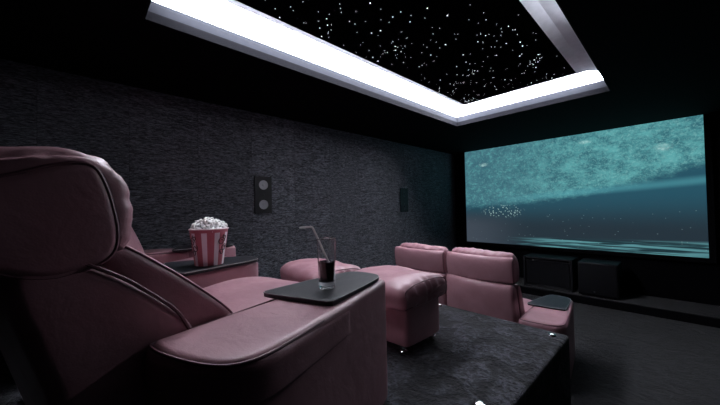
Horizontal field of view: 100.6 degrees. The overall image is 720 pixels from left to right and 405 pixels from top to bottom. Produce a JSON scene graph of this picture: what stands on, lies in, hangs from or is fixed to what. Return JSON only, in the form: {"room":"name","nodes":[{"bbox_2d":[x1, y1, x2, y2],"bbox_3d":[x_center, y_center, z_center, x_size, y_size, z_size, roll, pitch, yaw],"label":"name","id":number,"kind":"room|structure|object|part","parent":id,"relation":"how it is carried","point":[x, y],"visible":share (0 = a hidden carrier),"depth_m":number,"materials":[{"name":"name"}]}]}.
{"room":"home theater","nodes":[
{"label":"home theater","id":0,"kind":"room"},
{"bbox_2d":[0,59,455,278],"bbox_3d":[-0.739,0.274,4.358,8.100,2.809,0.150,0,-2,-43],"label":"wall","id":1,"kind":"structure","parent":0,"point":[181,161],"depth_m":3.60,"materials":[{"name":"fabric"}]},
{"bbox_2d":[254,176,271,213],"bbox_3d":[-1.224,-0.098,3.793,0.230,0.470,0.028,0,-2,-43],"label":"wall speaker","id":2,"kind":"object","parent":1,"relation":"attached to","point":[262,185],"visible":1,"depth_m":3.79,"materials":[{"name":"black plastic"}]},
{"bbox_2d":[400,188,407,211],"bbox_3d":[0.856,-0.047,5.750,0.230,0.460,0.028,0,-2,-43],"label":"wall speaker","id":3,"kind":"object","parent":1,"relation":"attached to","point":[403,191],"visible":1,"depth_m":5.74,"materials":[{"name":"black plastic"}]},
{"bbox_2d":[0,0,719,154],"bbox_3d":[0.733,-1.219,2.792,8.400,0.056,4.530,0,-2,-43],"label":"ceiling","id":4,"kind":"structure","parent":0,"point":[659,60],"depth_m":2.64,"materials":[{"name":"black paint"}]},
{"bbox_2d":[143,0,611,125],"bbox_3d":[0.682,-1.290,2.580,4.175,0.077,2.069,0,-2,-43],"label":"trim","id":5,"kind":"structure","parent":4,"relation":"attached to","point":[154,7],"depth_m":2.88,"materials":[{"name":"paint"}]},
{"bbox_2d":[223,0,602,116],"bbox_3d":[0.681,-1.351,2.582,4.215,0.175,2.109,0,-2,-43],"label":"cove","id":6,"kind":"object","parent":4,"relation":"attached to","point":[548,15],"visible":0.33,"depth_m":2.62,"materials":[{"name":"white paint"}]},
{"bbox_2d":[152,0,601,115],"bbox_3d":[0.681,-1.347,2.582,4.165,0.136,2.059,0,-2,-43],"label":"light","id":7,"kind":"object","parent":6,"relation":"attached to","point":[220,13],"visible":0.8,"depth_m":2.85,"materials":[{"name":"white"}]},
{"bbox_2d":[236,0,575,103],"bbox_3d":[0.679,-1.410,2.583,3.423,0.024,1.317,0,-2,-43],"label":"ceiling panel","id":8,"kind":"object","parent":6,"relation":"attached to","point":[463,51],"visible":1,"depth_m":2.55,"materials":[{"name":"black fabric"}]},
{"bbox_2d":[454,113,719,305],"bbox_3d":[3.765,0.207,5.593,0.150,2.809,4.530,0,-2,-43],"label":"wall","id":9,"kind":"structure","parent":0,"point":[696,282],"depth_m":4.57,"materials":[{"name":"black paint"}]},
{"bbox_2d":[462,113,716,263],"bbox_3d":[3.664,-0.158,5.535,0.074,2.118,3.730,0,-2,-43],"label":"projection screen","id":10,"kind":"object","parent":9,"relation":"attached to","point":[642,190],"visible":0.88,"depth_m":5.04,"materials":[{"name":"teal"}]},
{"bbox_2d":[516,277,719,318],"bbox_3d":[3.486,1.552,5.279,0.690,0.120,4.230,0,-2,-43],"label":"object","id":11,"kind":"structure","parent":9,"relation":"attached to","point":[706,310],"depth_m":4.33,"materials":[{"name":"black carpet"}]},
{"bbox_2d":[523,253,577,292],"bbox_3d":[3.392,1.227,5.327,0.440,0.535,0.740,0,-2,-43],"label":"speaker","id":12,"kind":"object","parent":11,"relation":"on","point":[553,272],"visible":0.98,"depth_m":5.17,"materials":[{"name":"black fabric"}]},
{"bbox_2d":[526,260,569,288],"bbox_3d":[3.254,1.240,5.196,0.020,0.410,0.650,0,-2,-43],"label":"grille","id":13,"kind":"object","parent":12,"relation":"attached to","point":[554,275],"depth_m":5.17,"materials":[{"name":"black fabric"}]},
{"bbox_2d":[577,258,622,299],"bbox_3d":[3.835,1.210,4.782,0.462,0.530,0.500,0,-2,-43],"label":"subwoofer","id":14,"kind":"object","parent":11,"relation":"on","point":[596,277],"visible":1,"depth_m":4.62,"materials":[{"name":"black fabric"}]},
{"bbox_2d":[520,286,719,327],"bbox_3d":[3.229,1.556,5.037,0.015,0.112,4.230,0,-2,-43],"label":"trim","id":15,"kind":"structure","parent":11,"relation":"attached to","point":[695,319],"depth_m":4.27,"materials":[{"name":"black paint"}]},
{"bbox_2d":[522,293,719,404],"bbox_3d":[0.792,1.692,2.736,8.400,0.150,4.530,0,-2,-43],"label":"floor","id":16,"kind":"structure","parent":0,"point":[622,357],"depth_m":3.00,"materials":[{"name":"grey carpet"}]},
{"bbox_2d":[0,304,570,404],"bbox_3d":[-1.065,1.308,1.804,4.120,0.656,3.063,0,-2,-43],"label":"platform","id":17,"kind":"structure","parent":16,"relation":"on","point":[548,383],"depth_m":1.78,"materials":[{"name":"grey carpet"}]},
{"bbox_2d":[0,308,568,404],"bbox_3d":[-1.074,0.982,1.810,4.116,0.018,3.059,0,-2,-43],"label":"carpet","id":18,"kind":"object","parent":17,"relation":"on","point":[409,396],"visible":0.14,"depth_m":1.74,"materials":[{"name":"grey carpet"}]},
{"bbox_2d":[127,228,235,263],"bbox_3d":[-1.527,0.416,2.379,1.087,1.160,1.067,0,-1,-31],"label":"recliner","id":19,"kind":"object","parent":18,"relation":"on","point":[179,253],"visible":0.09,"depth_m":2.54,"materials":[{"name":"leather"}]},
{"bbox_3d":[-1.654,0.357,2.107,0.223,0.439,0.704,0,-1,-31],"label":"backrest","id":20,"kind":"part","parent":19,"relation":"part of","materials":[{"name":"leather"}]},
{"bbox_3d":[-1.641,0.699,2.717,0.938,0.555,0.321,0,-1,-31],"label":"armrest","id":21,"kind":"part","parent":19,"relation":"part of","materials":[{"name":"leather"}]},
{"bbox_3d":[-1.355,0.687,2.274,0.876,0.489,0.684,0,-1,-31],"label":"seat","id":22,"kind":"part","parent":19,"relation":"part of","materials":[{"name":"leather"}]},
{"bbox_2d":[0,146,387,404],"bbox_3d":[-0.808,0.415,1.288,1.695,1.093,1.417,-2,-1,34],"label":"recliner","id":23,"kind":"object","parent":18,"relation":"on","point":[88,317],"visible":0.99,"depth_m":0.72,"materials":[{"name":"leather"}]},
{"bbox_3d":[-0.821,0.319,1.064,0.704,0.441,0.458,-2,-1,34],"label":"backrest","id":24,"kind":"part","parent":23,"relation":"part of","materials":[{"name":"leather"}]},
{"bbox_2d":[188,227,228,266],"bbox_3d":[-0.910,0.263,1.806,0.221,0.216,0.221,0,-2,-43],"label":"bucket","id":25,"kind":"object","parent":23,"relation":"on","point":[208,245],"visible":0.88,"depth_m":1.73,"materials":[{"name":"cardboard"}]},
{"bbox_2d":[190,217,227,228],"bbox_3d":[-0.915,0.140,1.808,0.208,0.109,0.201,-1,-1,-8],"label":"popcorn","id":26,"kind":"object","parent":25,"relation":"in","point":[207,222],"visible":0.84,"depth_m":1.75,"materials":[{"name":"white food"}]},
{"bbox_3d":[-1.108,0.670,1.776,0.560,0.555,0.912,-2,-1,34],"label":"armrest","id":27,"kind":"part","parent":23,"relation":"part of","materials":[{"name":"leather"}]},
{"bbox_3d":[-0.590,0.654,1.389,0.714,0.489,0.876,-2,-1,34],"label":"seat","id":28,"kind":"part","parent":23,"relation":"part of","materials":[{"name":"leather"}]},
{"bbox_3d":[-0.165,0.637,1.077,0.321,0.555,0.938,-2,-1,34],"label":"armrest","id":29,"kind":"part","parent":23,"relation":"part of","materials":[{"name":"leather"}]},
{"bbox_2d":[299,226,335,288],"bbox_3d":[-0.171,0.220,1.217,0.148,0.250,0.079,-1,-1,0],"label":"glass","id":30,"kind":"object","parent":23,"relation":"on","point":[326,247],"visible":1,"depth_m":1.19,"materials":[{"name":"clear glass"}]},
{"bbox_3d":[-0.136,0.245,1.216,0.079,0.198,0.079,-1,-1,0],"label":"glass","id":31,"kind":"part","parent":30,"relation":"part of","materials":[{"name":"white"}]},
{"bbox_2d":[280,258,359,281],"bbox_3d":[-0.339,0.737,2.552,0.483,0.479,0.674,0,-1,-38],"label":"footstool","id":32,"kind":"object","parent":18,"relation":"on","point":[300,270],"visible":0.35,"depth_m":2.42,"materials":[{"name":"leather"}]},
{"bbox_2d":[355,265,446,355],"bbox_3d":[0.243,0.717,2.139,0.523,0.479,0.611,0,-2,-43],"label":"footstool","id":33,"kind":"object","parent":18,"relation":"on","point":[412,296],"visible":0.7,"depth_m":1.89,"materials":[{"name":"leather"}]},
{"bbox_2d":[356,265,446,311],"bbox_3d":[0.240,0.578,2.142,0.522,0.201,0.610,0,-2,-43],"label":"cushion","id":34,"kind":"object","parent":33,"relation":"on","point":[406,289],"depth_m":1.91,"materials":[{"name":"leather"}]},
{"bbox_2d":[474,400,485,404],"bbox_3d":[0.555,0.932,1.382,0.052,0.019,0.052,0,-2,-43],"label":"step light","id":35,"kind":"object","parent":18,"relation":"attached to","point":[477,402],"visible":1,"depth_m":1.38,"materials":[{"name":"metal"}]},
{"bbox_2d":[394,242,448,304],"bbox_3d":[0.862,1.057,3.851,1.016,1.160,1.066,0,-2,-44],"label":"recliner","id":36,"kind":"object","parent":16,"relation":"on","point":[419,257],"visible":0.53,"depth_m":3.33,"materials":[{"name":"leather"}]},
{"bbox_2d":[446,247,574,378],"bbox_3d":[1.583,1.028,3.086,1.016,1.160,1.066,0,-1,-43],"label":"recliner","id":37,"kind":"object","parent":16,"relation":"on","point":[480,281],"visible":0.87,"depth_m":2.80,"materials":[{"name":"leather"}]},
{"bbox_3d":[1.258,0.976,3.020,0.223,0.439,0.704,0,-1,-43],"label":"backrest","id":38,"kind":"part","parent":37,"relation":"part of","materials":[{"name":"leather"}]},
{"bbox_3d":[1.514,1.308,3.244,0.876,0.489,0.684,0,-1,-43],"label":"seat","id":39,"kind":"part","parent":37,"relation":"part of","materials":[{"name":"leather"}]},
{"bbox_3d":[1.857,1.291,2.843,0.938,0.555,0.321,0,-1,-43],"label":"armrest","id":40,"kind":"part","parent":37,"relation":"part of","materials":[{"name":"leather"}]}
]}

